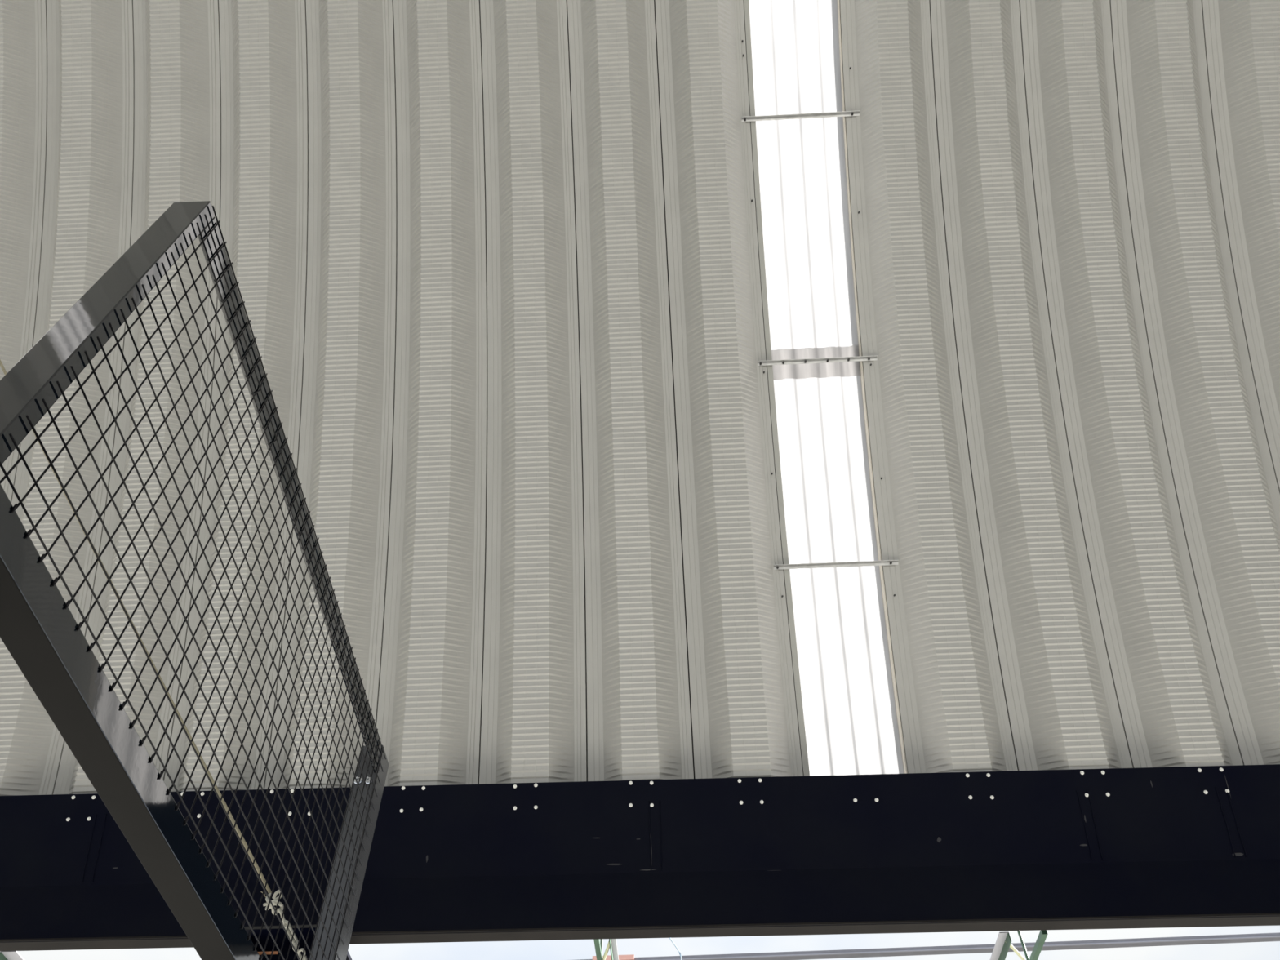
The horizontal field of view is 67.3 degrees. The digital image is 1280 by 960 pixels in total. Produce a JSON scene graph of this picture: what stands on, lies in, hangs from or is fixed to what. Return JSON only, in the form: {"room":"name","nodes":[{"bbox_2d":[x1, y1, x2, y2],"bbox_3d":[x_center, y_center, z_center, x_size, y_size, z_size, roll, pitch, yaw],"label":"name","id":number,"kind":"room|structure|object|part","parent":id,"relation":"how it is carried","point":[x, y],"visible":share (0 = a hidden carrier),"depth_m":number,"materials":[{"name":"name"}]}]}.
{"room":"warehouse","nodes":[
{"label":"warehouse","id":0,"kind":"room"},
{"bbox_2d":[0,0,1279,795],"bbox_3d":[-0.358,-5.361,3.687,23.810,6.730,13.797,-2,-53,2],"label":"ceiling","id":1,"kind":"structure","parent":0,"point":[495,265],"depth_m":6.13,"materials":[{"name":"paint"}]},
{"bbox_3d":[-4.622,-5.190,3.807,0.631,6.714,13.791,-2,-53,2],"label":"roof panel","id":2,"kind":"part","parent":1,"relation":"part of","materials":[{"name":"paint"}]},
{"bbox_3d":[-4.012,-5.215,3.790,0.632,6.714,13.791,-2,-53,2],"label":"roof panel","id":3,"kind":"part","parent":1,"relation":"part of","materials":[{"name":"paint"}]},
{"bbox_3d":[-3.383,-5.241,3.773,0.629,6.714,13.791,-2,-53,2],"label":"roof panel","id":4,"kind":"part","parent":1,"relation":"part of","materials":[{"name":"paint"}]},
{"bbox_3d":[-2.784,-5.266,3.757,0.611,6.714,13.791,-2,-53,2],"label":"roof panel","id":5,"kind":"part","parent":1,"relation":"part of","materials":[{"name":"paint"}]},
{"bbox_3d":[-2.173,-5.291,3.740,0.611,6.714,13.791,-2,-53,2],"label":"roof panel","id":6,"kind":"part","parent":1,"relation":"part of","materials":[{"name":"paint"}]},
{"bbox_3d":[-1.561,-5.316,3.723,0.618,6.714,13.791,-2,-53,2],"label":"roof panel","id":7,"kind":"part","parent":1,"relation":"part of","materials":[{"name":"paint"}]},
{"bbox_3d":[-0.954,-5.342,3.706,0.634,6.714,13.791,-2,-53,2],"label":"roof panel","id":8,"kind":"part","parent":1,"relation":"part of","materials":[{"name":"paint"}]},
{"bbox_3d":[-0.353,-5.366,3.690,0.638,6.714,13.791,-2,-53,2],"label":"roof panel","id":9,"kind":"part","parent":1,"relation":"part of","materials":[{"name":"paint"}]},
{"bbox_3d":[0.253,-5.391,3.673,0.644,6.714,13.791,-2,-53,2],"label":"roof panel","id":10,"kind":"part","parent":1,"relation":"part of","materials":[{"name":"paint"}]},
{"bbox_2d":[741,111,859,121],"bbox_3d":[1.083,-2.454,6.484,0.794,0.029,0.035,-2,-53,2],"label":"bar","id":11,"kind":"object","parent":1,"relation":"attached to","point":[846,113],"visible":1,"depth_m":6.49,"materials":[{"name":"metal"}]},
{"bbox_2d":[757,355,877,365],"bbox_3d":[1.143,-0.770,6.191,0.769,0.028,0.034,-2,-53,2],"label":"bar","id":12,"kind":"object","parent":1,"relation":"attached to","point":[860,358],"visible":1,"depth_m":6.19,"materials":[{"name":"metal"}]},
{"bbox_2d":[743,0,907,776],"bbox_3d":[0.878,-5.439,3.701,0.742,6.668,13.811,-2,-53,2],"label":"window","id":13,"kind":"structure","parent":1,"relation":"in","point":[849,722],"depth_m":6.21,"materials":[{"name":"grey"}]},
{"bbox_2d":[773,560,898,569],"bbox_3d":[1.185,0.510,5.809,0.750,0.028,0.034,-2,-53,2],"label":"bar","id":14,"kind":"object","parent":1,"relation":"attached to","point":[886,562],"visible":1,"depth_m":5.81,"materials":[{"name":"metal"}]},
{"bbox_3d":[1.477,-5.442,3.639,0.653,6.714,13.791,-2,-53,2],"label":"roof panel","id":15,"kind":"part","parent":1,"relation":"part of","materials":[{"name":"paint"}]},
{"bbox_3d":[2.081,-5.467,3.623,0.641,6.714,13.791,-2,-53,2],"label":"roof panel","id":16,"kind":"part","parent":1,"relation":"part of","materials":[{"name":"paint"}]},
{"bbox_3d":[2.698,-5.493,3.606,0.617,6.714,13.791,-2,-53,2],"label":"roof panel","id":17,"kind":"part","parent":1,"relation":"part of","materials":[{"name":"paint"}]},
{"bbox_3d":[3.300,-5.518,3.589,0.624,6.714,13.791,-2,-53,2],"label":"roof panel","id":18,"kind":"part","parent":1,"relation":"part of","materials":[{"name":"paint"}]},
{"bbox_3d":[3.917,-5.543,3.572,0.610,6.714,13.791,-2,-53,2],"label":"roof panel","id":19,"kind":"part","parent":1,"relation":"part of","materials":[{"name":"paint"}]},
{"bbox_3d":[-0.565,-8.144,-8.271,80.000,0.150,37.000,-2,-53,2],"label":"floor","id":20,"kind":"structure","parent":0,"visible":0},
{"bbox_2d":[0,200,389,959],"bbox_3d":[-0.892,1.325,1.314,0.223,3.703,2.111,-2,-53,2],"label":"panel","id":21,"kind":"object","parent":20,"relation":"on","point":[38,628],"visible":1,"depth_m":1.92,"materials":[{"name":"black paint"}]},
{"bbox_3d":[-0.986,-0.293,1.739,0.104,1.040,0.038,-2,-53,2],"label":"post","id":22,"kind":"part","parent":21,"relation":"part of","materials":[{"name":"grey metal"}]},
{"bbox_3d":[-0.937,0.758,1.928,0.074,0.073,1.943,-2,-53,1],"label":"rail","id":23,"kind":"part","parent":21,"relation":"part of","materials":[{"name":"black metal"}]},
{"bbox_2d":[0,359,307,959],"bbox_3d":[-1.833,0.197,3.268,2.301,2.239,0.122,32,-59,-22],"label":"rope","id":24,"kind":"object","parent":21,"relation":"attached to","point":[285,922],"visible":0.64,"depth_m":2.91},
{"bbox_3d":[-0.925,0.197,2.699,0.009,0.102,1.907,-2,-53,1],"label":"rail","id":25,"kind":"part","parent":21,"relation":"part of","materials":[{"name":"black metal"}]},
{"bbox_3d":[-0.845,2.077,1.884,0.223,3.703,0.220,-2,-53,2],"label":"support post","id":26,"kind":"part","parent":21,"relation":"part of","materials":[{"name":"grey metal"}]},
{"bbox_2d":[244,924,351,959],"bbox_3d":[-1.714,3.587,3.247,0.567,4.055,0.442,-2,-53,2],"label":"steel column","id":27,"kind":"structure","parent":20,"relation":"on","point":[256,929],"depth_m":4.78,"materials":[{"name":"metal"}]},
{"bbox_2d":[0,764,1279,951],"bbox_3d":[1.868,1.901,4.971,20.602,0.808,0.317,-2,-53,1],"label":"beam","id":28,"kind":"structure","parent":27,"relation":"on","point":[1175,846],"depth_m":5.02,"materials":[{"name":"black metal"}]},
{"bbox_3d":[1.865,1.778,5.064,20.601,0.512,0.220,-2,-53,1],"label":"connection plate","id":29,"kind":"part","parent":28,"relation":"part of","materials":[{"name":"blue paint"}]},
{"bbox_3d":[0.006,1.135,-1.499,300.000,0.240,300.000,-2,-53,2],"label":"ground","id":30,"kind":"structure","parent":0,"visible":0},
{"bbox_2d":[579,932,1279,959],"bbox_3d":[0.774,8.250,9.017,29.952,7.909,0.152,-2,-53,2],"label":"gutter","id":31,"kind":"object","parent":30,"relation":"on","point":[1260,937],"visible":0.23,"depth_m":11.92,"materials":[{"name":"grey paint"}]},
{"label":"outside","id":32,"kind":"structure","parent":0,"visible":0},
{"bbox_2d":[669,937,681,959],"bbox_3d":[0.209,3.155,6.598,0.030,1.343,3.009,-4,-53,3],"label":"cable","id":33,"kind":"object","parent":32,"point":[671,940],"visible":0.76,"depth_m":7.55,"materials":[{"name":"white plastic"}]},
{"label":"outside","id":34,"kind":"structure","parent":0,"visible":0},
{"bbox_2d":[990,929,1048,959],"bbox_3d":[2.154,5.784,7.658,0.236,0.345,9.000,-2,-53,2],"label":"girder","id":35,"kind":"object","parent":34,"point":[1002,944],"visible":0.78,"depth_m":4.92,"materials":[{"name":"green metal"}]},
{"bbox_3d":[2.080,5.878,7.540,0.005,0.045,9.000,-2,-53,2],"label":"chord leg","id":36,"kind":"part","parent":35,"relation":"part of","materials":[{"name":"green paint"}]},
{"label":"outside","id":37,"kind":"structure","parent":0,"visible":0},
{"bbox_2d":[593,938,618,959],"bbox_3d":[0.038,5.837,7.762,0.113,0.345,9.000,-2,-53,2],"label":"girder","id":38,"kind":"object","parent":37,"point":[598,944],"visible":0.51,"depth_m":5.04,"materials":[{"name":"green metal"}]},
{"bbox_3d":[0.068,5.926,7.641,0.005,0.045,9.000,-2,-53,2],"label":"chord leg","id":39,"kind":"part","parent":38,"relation":"part of","materials":[{"name":"green paint"}]},
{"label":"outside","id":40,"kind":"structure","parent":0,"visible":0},
{"bbox_2d":[0,951,24,959],"bbox_3d":[-3.515,5.990,7.852,0.956,0.345,9.000,-2,-53,2],"label":"girder","id":41,"kind":"object","parent":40,"point":[4,955],"visible":0.89,"depth_m":5.04,"materials":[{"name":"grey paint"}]},
{"bbox_3d":[-3.120,6.064,7.721,0.005,0.045,9.000,-2,-53,2],"label":"chord leg","id":42,"kind":"part","parent":41,"relation":"part of","materials":[{"name":"green paint"}]}
]}

